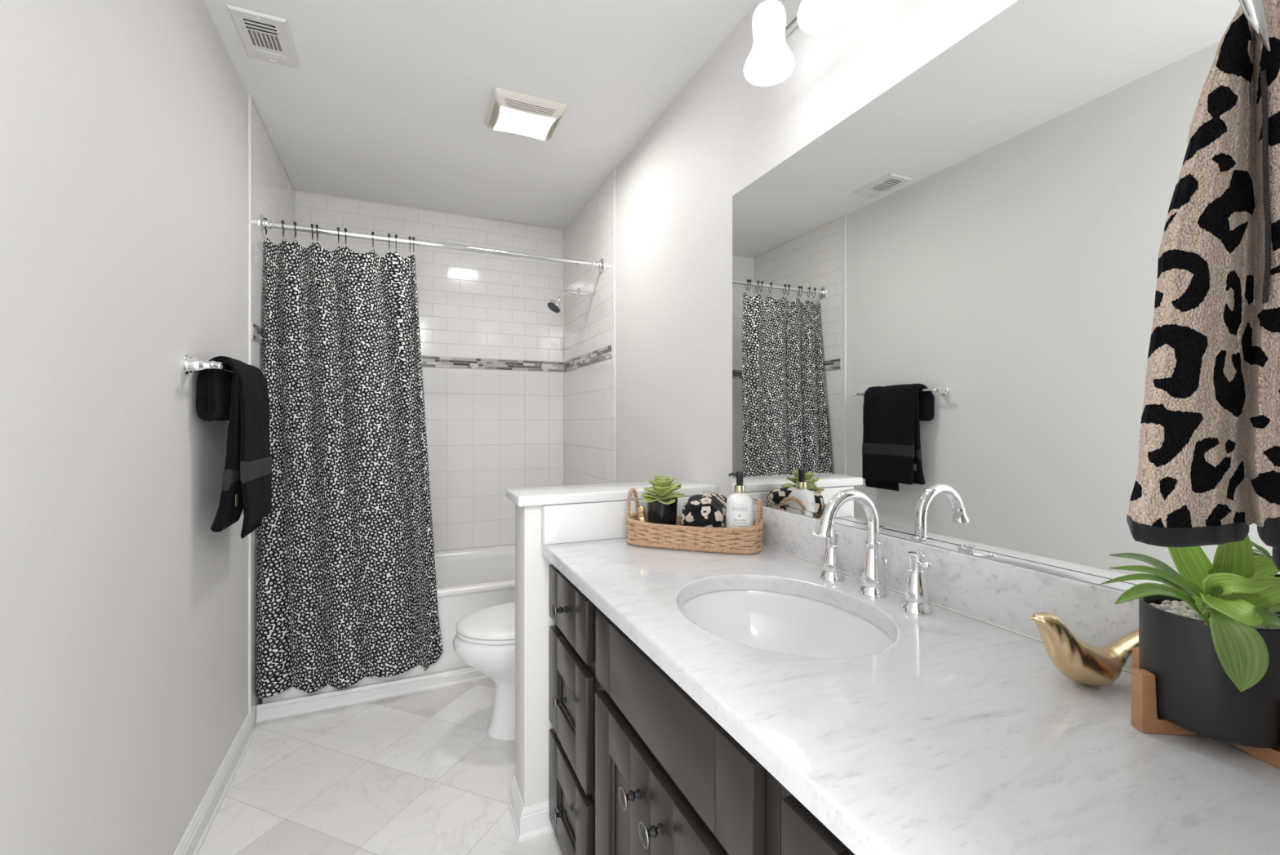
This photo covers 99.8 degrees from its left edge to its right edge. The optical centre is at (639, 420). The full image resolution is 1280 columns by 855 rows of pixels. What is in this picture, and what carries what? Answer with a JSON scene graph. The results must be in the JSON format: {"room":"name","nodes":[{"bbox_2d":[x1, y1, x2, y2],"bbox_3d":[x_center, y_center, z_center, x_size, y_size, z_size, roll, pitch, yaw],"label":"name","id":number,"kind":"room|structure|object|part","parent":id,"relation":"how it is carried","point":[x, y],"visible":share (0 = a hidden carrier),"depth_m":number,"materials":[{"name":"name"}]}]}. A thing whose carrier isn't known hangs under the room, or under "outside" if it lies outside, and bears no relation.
{"room":"bathroom","nodes":[
{"label":"bathroom","id":0,"kind":"room"},
{"bbox_2d":[0,0,293,854],"bbox_3d":[-1.174,-0.023,1.169,0.129,2.480,4.084,0,0,-24],"label":"wall","id":1,"kind":"structure","parent":0,"point":[140,169],"depth_m":1.13,"materials":[{"name":"beige paint"}]},
{"bbox_2d":[181,354,232,373],"bbox_3d":[-1.310,-0.155,1.718,0.082,0.054,0.570,0,0,-24],"label":"towel bar","id":2,"kind":"object","parent":1,"relation":"attached to","point":[188,364],"visible":0.52,"depth_m":1.48,"materials":[{"name":"silver metal"}]},
{"bbox_2d":[173,713,254,854],"bbox_3d":[-0.898,1.174,0.705,0.022,0.085,3.013,0,0,-24],"label":"baseboard","id":3,"kind":"structure","parent":1,"relation":"attached to","point":[191,842],"depth_m":1.68,"materials":[{"name":"white paint"}]},
{"bbox_2d":[195,355,271,538],"bbox_3d":[-1.284,0.088,1.722,0.128,0.566,0.376,0,0,-24],"label":"bath towel","id":4,"kind":"object","parent":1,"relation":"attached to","point":[241,397],"visible":0.98,"depth_m":1.62,"materials":[{"name":"black fabric"}]},
{"bbox_3d":[-1.513,-0.023,2.090,0.009,2.480,0.014,0,0,-24],"label":"edge trim","id":5,"kind":"part","parent":1,"relation":"part of","materials":[{"name":"white paint"}]},
{"bbox_2d":[197,678,562,854],"bbox_3d":[-0.426,1.246,1.497,1.764,0.060,4.084,0,0,-24],"label":"floor","id":6,"kind":"structure","parent":0,"point":[420,772],"depth_m":1.80,"materials":[{"name":"tile"}]},
{"bbox_2d":[262,544,515,703],"bbox_3d":[-1.031,0.999,2.876,1.514,0.436,0.823,0,0,-24],"label":"bathtub","id":7,"kind":"object","parent":6,"relation":"on","point":[468,580],"visible":0.02,"depth_m":2.57,"materials":[{"name":"white ceramic"}]},
{"bbox_2d":[256,666,491,722],"bbox_3d":[-0.861,1.185,2.489,1.514,0.062,0.018,0,0,-24],"label":"trim","id":8,"kind":"structure","parent":7,"relation":"attached to","point":[285,708],"depth_m":2.34,"materials":[{"name":"white paint"}]},
{"bbox_2d":[453,601,515,740],"bbox_3d":[-0.351,0.843,2.210,0.790,0.748,0.450,0,0,-24],"label":"toilet","id":9,"kind":"object","parent":6,"relation":"on","point":[484,639],"visible":0.27,"depth_m":2.03,"materials":[{"name":"white ceramic"}]},
{"bbox_3d":[-0.471,0.810,2.158,0.502,0.016,0.368,0,0,-24],"label":"seat","id":10,"kind":"part","parent":9,"relation":"part of","materials":[{"name":"white plastic"}]},
{"bbox_3d":[-0.470,0.783,2.158,0.506,0.032,0.372,0,0,-24],"label":"lid","id":11,"kind":"part","parent":9,"relation":"part of","materials":[{"name":"white plastic"}]},
{"bbox_2d":[549,564,599,854],"bbox_3d":[0.053,0.805,1.534,0.610,0.822,0.405,0,0,-24],"label":"drawers","id":12,"kind":"object","parent":6,"relation":"on","point":[574,683],"visible":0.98,"depth_m":1.40,"materials":[{"name":"brown paint"}]},
{"bbox_3d":[-0.212,1.036,1.420,0.034,0.037,0.037,0,0,-24],"label":"knob","id":13,"kind":"part","parent":12,"relation":"part of","materials":[{"name":"silver metal"}]},
{"bbox_3d":[-0.212,0.739,1.420,0.034,0.037,0.037,0,0,-24],"label":"knob","id":14,"kind":"part","parent":12,"relation":"part of","materials":[{"name":"silver metal"}]},
{"bbox_3d":[-0.212,0.498,1.420,0.034,0.037,0.037,0,0,-24],"label":"knob","id":15,"kind":"part","parent":12,"relation":"part of","materials":[{"name":"silver metal"}]},
{"bbox_3d":[-0.189,1.042,1.435,0.020,0.265,0.353,0,0,-24],"label":"drawer","id":16,"kind":"part","parent":12,"relation":"part of","materials":[{"name":"brown paint"}]},
{"bbox_3d":[-0.189,0.744,1.435,0.020,0.277,0.353,0,0,-24],"label":"drawer","id":17,"kind":"part","parent":12,"relation":"part of","materials":[{"name":"brown paint"}]},
{"bbox_3d":[-0.189,0.499,1.435,0.020,0.150,0.353,0,0,-24],"label":"drawer","id":18,"kind":"part","parent":12,"relation":"part of","materials":[{"name":"brown paint"}]},
{"bbox_2d":[595,608,781,854],"bbox_3d":[0.266,0.805,1.048,0.610,0.822,0.654,0,0,-24],"label":"base cabinet","id":19,"kind":"object","parent":6,"relation":"on","point":[670,779],"visible":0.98,"depth_m":0.89,"materials":[{"name":"brown paint"}]},
{"bbox_3d":[-0.034,0.891,1.082,0.020,0.567,0.292,0,0,-24],"label":"door","id":20,"kind":"part","parent":19,"relation":"part of","materials":[{"name":"brown paint"}]},
{"bbox_3d":[-0.018,0.681,0.978,0.034,0.037,0.037,0,0,-24],"label":"knob","id":21,"kind":"part","parent":19,"relation":"part of","materials":[{"name":"silver metal"}]},
{"bbox_3d":[0.019,0.681,0.893,0.034,0.037,0.037,0,0,-24],"label":"knob","id":22,"kind":"part","parent":19,"relation":"part of","materials":[{"name":"silver metal"}]},
{"bbox_3d":[0.087,0.891,0.808,0.020,0.567,0.302,0,0,-24],"label":"door","id":23,"kind":"part","parent":19,"relation":"part of","materials":[{"name":"brown paint"}]},
{"bbox_2d":[542,537,1279,854],"bbox_3d":[0.289,0.377,1.016,0.598,0.034,1.506,0,0,-24],"label":"countertop","id":24,"kind":"structure","parent":19,"relation":"on","point":[962,735],"depth_m":0.62,"materials":[{"name":"white stone"}]},
{"bbox_2d":[541,495,693,544],"bbox_3d":[-0.013,0.305,1.705,0.598,0.111,0.039,0,0,-24],"label":"side splash","id":25,"kind":"object","parent":24,"relation":"on","point":[589,521],"visible":0.4,"depth_m":1.62,"materials":[{"name":"stone"}]},
{"bbox_2d":[625,487,764,554],"bbox_3d":[0.156,0.281,1.569,0.398,0.158,0.169,0,0,19],"label":"wicker basket","id":26,"kind":"object","parent":24,"relation":"on","point":[690,538],"visible":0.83,"depth_m":1.49,"materials":[{"name":"wicker"}]},
{"bbox_3d":[-0.022,0.252,1.631,0.016,0.099,0.096,0,0,19],"label":"handle","id":27,"kind":"part","parent":26,"relation":"part of","materials":[{"name":"wicker"}]},
{"bbox_2d":[636,506,647,534],"bbox_3d":[0.007,0.300,1.632,0.052,0.102,0.107,0,0,4],"label":"bird figurine","id":28,"kind":"object","parent":26,"relation":"in","point":[641,515],"visible":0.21,"depth_m":1.58,"materials":[{"name":"gold metal"}]},
{"bbox_2d":[640,475,685,538],"bbox_3d":[0.068,0.258,1.607,0.133,0.186,0.141,0,0,5],"label":"potted succulent","id":29,"kind":"object","parent":26,"relation":"in","point":[662,505],"visible":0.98,"depth_m":1.57,"materials":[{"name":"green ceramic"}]},
{"bbox_2d":[680,492,727,537],"bbox_3d":[0.191,0.280,1.568,0.129,0.142,0.171,0,0,20],"label":"rolled towel","id":30,"kind":"object","parent":26,"relation":"in","point":[708,509],"visible":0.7,"depth_m":1.50,"materials":[{"name":"black fabric"}]},
{"bbox_2d":[725,471,753,546],"bbox_3d":[0.278,0.246,1.502,0.076,0.211,0.076,0,0,-24],"label":"soap bottle","id":31,"kind":"object","parent":26,"relation":"in","point":[740,505],"visible":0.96,"depth_m":1.48,"materials":[{"name":"white plastic"}]},
{"bbox_3d":[0.334,0.259,1.507,0.017,0.085,0.096,0,0,19],"label":"handle","id":32,"kind":"part","parent":26,"relation":"part of","materials":[{"name":"wicker"}]},
{"bbox_2d":[679,589,893,657],"bbox_3d":[0.266,0.480,1.042,0.416,0.170,0.508,0,0,-24],"label":"sink basin","id":33,"kind":"object","parent":24,"relation":"in","point":[778,622],"visible":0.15,"depth_m":1.21,"materials":[{"name":"white ceramic"}]},
{"bbox_2d":[811,488,932,615],"bbox_3d":[0.470,0.249,1.120,0.209,0.221,0.252,0,0,15],"label":"faucet","id":34,"kind":"object","parent":24,"relation":"on","point":[873,580],"visible":1,"depth_m":1.10,"materials":[{"name":"silver metal"}]},
{"bbox_3d":[0.425,0.266,1.238,0.065,0.031,0.032,0,0,27],"label":"lever","id":35,"kind":"part","parent":34,"relation":"part of","materials":[{"name":"silver metal"}]},
{"bbox_3d":[0.439,0.321,1.230,0.054,0.078,0.054,0,0,-24],"label":"handle","id":36,"kind":"part","parent":34,"relation":"part of","materials":[{"name":"silver metal"}]},
{"bbox_3d":[0.430,0.199,1.100,0.146,0.121,0.024,0,0,-24],"label":"spout","id":37,"kind":"part","parent":34,"relation":"part of","materials":[{"name":"silver metal"}]},
{"bbox_3d":[0.486,0.305,1.124,0.055,0.110,0.055,0,0,-24],"label":"spout","id":38,"kind":"part","parent":34,"relation":"part of","materials":[{"name":"silver metal"}]},
{"bbox_3d":[0.518,0.324,1.134,0.013,0.071,0.013,0,0,10],"label":"lift rod","id":39,"kind":"part","parent":34,"relation":"part of","materials":[{"name":"silver metal"}]},
{"bbox_3d":[0.525,0.321,1.025,0.054,0.078,0.054,0,0,-24],"label":"handle","id":40,"kind":"part","parent":34,"relation":"part of","materials":[{"name":"silver metal"}]},
{"bbox_3d":[0.521,0.266,1.009,0.032,0.031,0.065,0,0,15],"label":"lever","id":41,"kind":"part","parent":34,"relation":"part of","materials":[{"name":"silver metal"}]},
{"bbox_2d":[1027,612,1138,686],"bbox_3d":[0.611,0.311,0.737,0.161,0.097,0.064,0,0,3],"label":"bird figurine","id":42,"kind":"object","parent":24,"relation":"on","point":[1080,661],"visible":0.91,"depth_m":0.72,"materials":[{"name":"gold metal"}]},
{"bbox_2d":[1131,646,1279,768],"bbox_3d":[0.658,0.326,0.620,0.137,0.068,0.106,0,0,43],"label":"plant stand","id":43,"kind":"object","parent":24,"relation":"on","point":[1144,717],"visible":0.47,"depth_m":0.62,"materials":[{"name":"brown wood"}]},
{"bbox_2d":[1138,594,1279,747],"bbox_3d":[0.658,0.280,0.620,0.124,0.127,0.124,0,0,-24],"label":"planter","id":44,"kind":"object","parent":43,"relation":"on","point":[1194,692],"visible":0.56,"depth_m":0.58,"materials":[{"name":"black ceramic"}]},
{"bbox_2d":[1099,534,1279,692],"bbox_3d":[0.621,0.190,0.595,0.224,0.174,0.139,0,0,15],"label":"plant","id":45,"kind":"object","parent":44,"relation":"in","point":[1239,592],"visible":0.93,"depth_m":0.58,"materials":[{"name":"green plant"}]},
{"bbox_3d":[0.645,0.209,0.601,0.039,0.056,0.106,0,0,38],"label":"stem","id":46,"kind":"part","parent":45,"relation":"part of","materials":[{"name":"green plant"}]},
{"bbox_2d":[1148,600,1279,629],"bbox_3d":[0.658,0.229,0.618,0.110,0.015,0.107,0,0,-24],"label":"pebbles","id":47,"kind":"object","parent":44,"relation":"on","point":[1183,608],"visible":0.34,"depth_m":0.65,"materials":[{"name":"white gravel"}]},
{"bbox_2d":[781,783,854,854],"bbox_3d":[0.491,0.805,0.536,0.610,0.822,0.462,0,0,-24],"label":"base cabinet","id":48,"kind":"object","parent":6,"relation":"on","point":[802,833],"visible":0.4,"depth_m":0.58,"materials":[{"name":"brown paint"}]},
{"bbox_2d":[251,97,564,551],"bbox_3d":[-1.034,-0.023,2.882,1.524,2.480,1.059,0,0,-24],"label":"wall","id":49,"kind":"structure","parent":0,"point":[492,344],"depth_m":3.34,"materials":[{"name":"white tile"}]},
{"bbox_2d":[258,213,604,271],"bbox_3d":[-0.895,-0.830,2.565,1.516,0.072,0.072,0,0,-24],"label":"shower rod","id":50,"kind":"object","parent":49,"relation":"attached to","point":[600,264],"visible":0.98,"depth_m":2.50,"materials":[{"name":"silver metal"}]},
{"bbox_2d":[280,220,284,236],"bbox_3d":[-1.516,-0.816,2.291,0.012,0.067,0.039,0,0,-24],"label":"curtain hook","id":51,"kind":"object","parent":50,"relation":"hanging from","point":[282,221],"visible":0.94,"depth_m":2.28,"materials":[{"name":"black plastic"}]},
{"bbox_2d":[293,221,296,238],"bbox_3d":[-1.476,-0.816,2.308,0.012,0.067,0.039,0,0,-24],"label":"curtain hook","id":52,"kind":"object","parent":50,"relation":"hanging from","point":[294,222],"visible":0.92,"depth_m":2.30,"materials":[{"name":"black plastic"}]},
{"bbox_2d":[310,223,313,239],"bbox_3d":[-1.418,-0.816,2.334,0.012,0.067,0.039,0,0,-24],"label":"curtain hook","id":53,"kind":"object","parent":50,"relation":"hanging from","point":[311,224],"visible":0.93,"depth_m":2.32,"materials":[{"name":"black plastic"}]},
{"bbox_2d":[315,224,318,240],"bbox_3d":[-1.401,-0.816,2.341,0.012,0.067,0.039,0,0,-24],"label":"curtain hook","id":54,"kind":"object","parent":50,"relation":"hanging from","point":[316,225],"visible":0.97,"depth_m":2.33,"materials":[{"name":"black plastic"}]},
{"bbox_2d":[336,226,339,243],"bbox_3d":[-1.327,-0.816,2.374,0.012,0.067,0.039,0,0,-24],"label":"curtain hook","id":55,"kind":"object","parent":50,"relation":"hanging from","point":[337,228],"visible":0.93,"depth_m":2.36,"materials":[{"name":"black plastic"}]},
{"bbox_2d":[343,227,346,244],"bbox_3d":[-1.302,-0.816,2.385,0.012,0.067,0.039,0,0,-24],"label":"curtain hook","id":56,"kind":"object","parent":50,"relation":"hanging from","point":[344,228],"visible":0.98,"depth_m":2.37,"materials":[{"name":"black plastic"}]},
{"bbox_2d":[255,236,443,697],"bbox_3d":[-1.235,0.169,2.342,0.711,1.896,0.197,0,0,-24],"label":"shower curtain","id":57,"kind":"object","parent":50,"relation":"hanging from","point":[346,586],"visible":0.97,"depth_m":2.31,"materials":[{"name":"fabric"}]},
{"bbox_2d":[371,231,374,246],"bbox_3d":[-1.203,-0.816,2.428,0.012,0.067,0.039,0,0,-24],"label":"curtain hook","id":58,"kind":"object","parent":50,"relation":"hanging from","point":[372,232],"visible":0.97,"depth_m":2.42,"materials":[{"name":"black plastic"}]},
{"bbox_2d":[546,288,580,312],"bbox_3d":[-0.452,-0.722,3.199,0.201,0.163,0.093,0,0,-28],"label":"shower","id":59,"kind":"object","parent":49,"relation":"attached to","point":[555,306],"visible":1,"depth_m":3.18,"materials":[{"name":"silver metal"}]},
{"bbox_3d":[-0.508,-0.666,3.169,0.070,0.050,0.083,0,0,-24],"label":"spray plate","id":60,"kind":"part","parent":59,"relation":"part of","materials":[{"name":"grey metal"}]},
{"bbox_3d":[-0.430,-0.750,3.224,0.126,0.068,0.024,0,0,-30],"label":"arm","id":61,"kind":"part","parent":59,"relation":"part of","materials":[{"name":"silver metal"}]},
{"bbox_2d":[203,0,756,229],"bbox_3d":[-0.426,-1.293,1.497,1.764,0.060,4.084,0,0,-24],"label":"ceiling","id":62,"kind":"structure","parent":0,"point":[388,101],"depth_m":2.05,"materials":[{"name":"paint"}]},
{"bbox_2d":[226,4,300,68],"bbox_3d":[-1.233,-1.256,1.779,0.156,0.013,0.258,0,0,-24],"label":"ceiling vent","id":63,"kind":"object","parent":62,"relation":"in","point":[255,29],"visible":1,"depth_m":1.76,"materials":[{"name":"white plastic"}]},
{"bbox_2d":[484,87,568,140],"bbox_3d":[-0.474,-1.241,2.223,0.292,0.043,0.284,0,0,-24],"label":"ceiling fan light","id":64,"kind":"object","parent":62,"relation":"attached to","point":[508,111],"visible":1,"depth_m":2.16,"materials":[{"name":"beige plastic"}]},
{"bbox_2d":[515,503,554,805],"bbox_3d":[-0.073,0.733,1.783,0.648,0.968,0.147,0,0,-24],"label":"wall partition","id":65,"kind":"structure","parent":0,"point":[533,620],"depth_m":1.60,"materials":[{"name":"beige paint"}]},
{"bbox_2d":[507,775,553,842],"bbox_3d":[-0.334,1.174,1.656,0.111,0.085,0.169,0,0,-24],"label":"baseboard","id":66,"kind":"structure","parent":65,"relation":"attached to","point":[531,820],"depth_m":1.59,"materials":[{"name":"white paint"}]},
{"bbox_2d":[505,479,716,506],"bbox_3d":[-0.087,0.233,1.785,0.670,0.030,0.214,0,0,-24],"label":"cap","id":67,"kind":"object","parent":65,"relation":"on","point":[571,494],"visible":0.94,"depth_m":1.68,"materials":[{"name":"stone"}]},
{"bbox_2d":[647,497,677,538],"bbox_3d":[0.066,0.289,1.602,0.077,0.122,0.077,0,0,-44],"label":"pot","id":68,"kind":"object","parent":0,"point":[658,512],"depth_m":1.57,"materials":[{"name":"black ceramic"}]},
{"bbox_2d":[563,0,1017,497],"bbox_3d":[0.210,-0.023,2.082,0.129,2.480,3.524,0,0,-24],"label":"wall","id":69,"kind":"structure","parent":0,"point":[647,363],"depth_m":1.99,"materials":[{"name":"beige paint"}]},
{"bbox_3d":[-0.126,-0.023,2.699,0.009,2.480,0.014,0,0,-24],"label":"edge trim","id":70,"kind":"part","parent":69,"relation":"part of","materials":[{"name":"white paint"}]},
{"bbox_2d":[743,0,858,86],"bbox_3d":[0.479,-1.012,1.087,0.196,0.272,0.805,0,0,-24],"label":"vanity light","id":71,"kind":"object","parent":69,"relation":"attached to","point":[770,61],"visible":1,"depth_m":1.31,"materials":[{"name":"white glass"}]},
{"bbox_3d":[0.324,-0.951,1.352,0.060,0.105,0.060,0,0,-24],"label":"bulb","id":72,"kind":"part","parent":71,"relation":"part of","materials":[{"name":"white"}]},
{"bbox_3d":[0.360,-1.073,1.368,0.142,0.096,0.064,0,0,-24],"label":"arm","id":73,"kind":"part","parent":71,"relation":"part of","materials":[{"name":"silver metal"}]},
{"bbox_3d":[0.324,-0.956,1.352,0.125,0.159,0.125,0,0,-24],"label":"lamp shade","id":74,"kind":"part","parent":71,"relation":"part of","materials":[{"name":"white glass"}]},
{"bbox_3d":[0.405,-0.951,1.166,0.060,0.105,0.060,0,0,-24],"label":"bulb","id":75,"kind":"part","parent":71,"relation":"part of","materials":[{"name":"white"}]},
{"bbox_3d":[0.405,-0.956,1.166,0.125,0.159,0.125,0,0,-24],"label":"lamp shade","id":76,"kind":"part","parent":71,"relation":"part of","materials":[{"name":"white glass"}]},
{"bbox_2d":[724,496,1138,673],"bbox_3d":[0.558,0.304,1.122,0.022,0.112,1.484,0,0,-24],"label":"backsplash","id":77,"kind":"structure","parent":69,"relation":"attached to","point":[1001,594],"depth_m":0.97,"materials":[{"name":"white stone"}]},
{"bbox_2d":[732,0,1279,614],"bbox_3d":[0.578,-0.238,1.092,0.009,0.972,1.402,0,0,-24],"label":"wall mirror","id":78,"kind":"object","parent":69,"relation":"attached to","point":[944,299],"visible":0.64,"depth_m":0.98,"materials":[{"name":"clear glass"}]},
{"bbox_3d":[0.643,-0.023,0.282,0.784,2.480,0.120,0,0,-24],"label":"wall","id":79,"kind":"structure","parent":0,"visible":0},
{"bbox_2d":[1238,0,1270,51],"bbox_3d":[0.480,-0.339,0.336,0.158,0.152,0.045,0,0,32],"label":"robe hook","id":80,"kind":"object","parent":79,"relation":"attached to","point":[1253,10],"visible":1,"depth_m":0.37,"materials":[{"name":"silver metal"}]},
{"bbox_2d":[1126,0,1279,570],"bbox_3d":[0.466,-0.122,0.416,0.177,0.467,0.062,0,0,-10],"label":"hand towel","id":81,"kind":"object","parent":80,"relation":"hanging from","point":[1208,468],"visible":0.99,"depth_m":0.41,"materials":[{"name":"beige fabric"}]}
]}

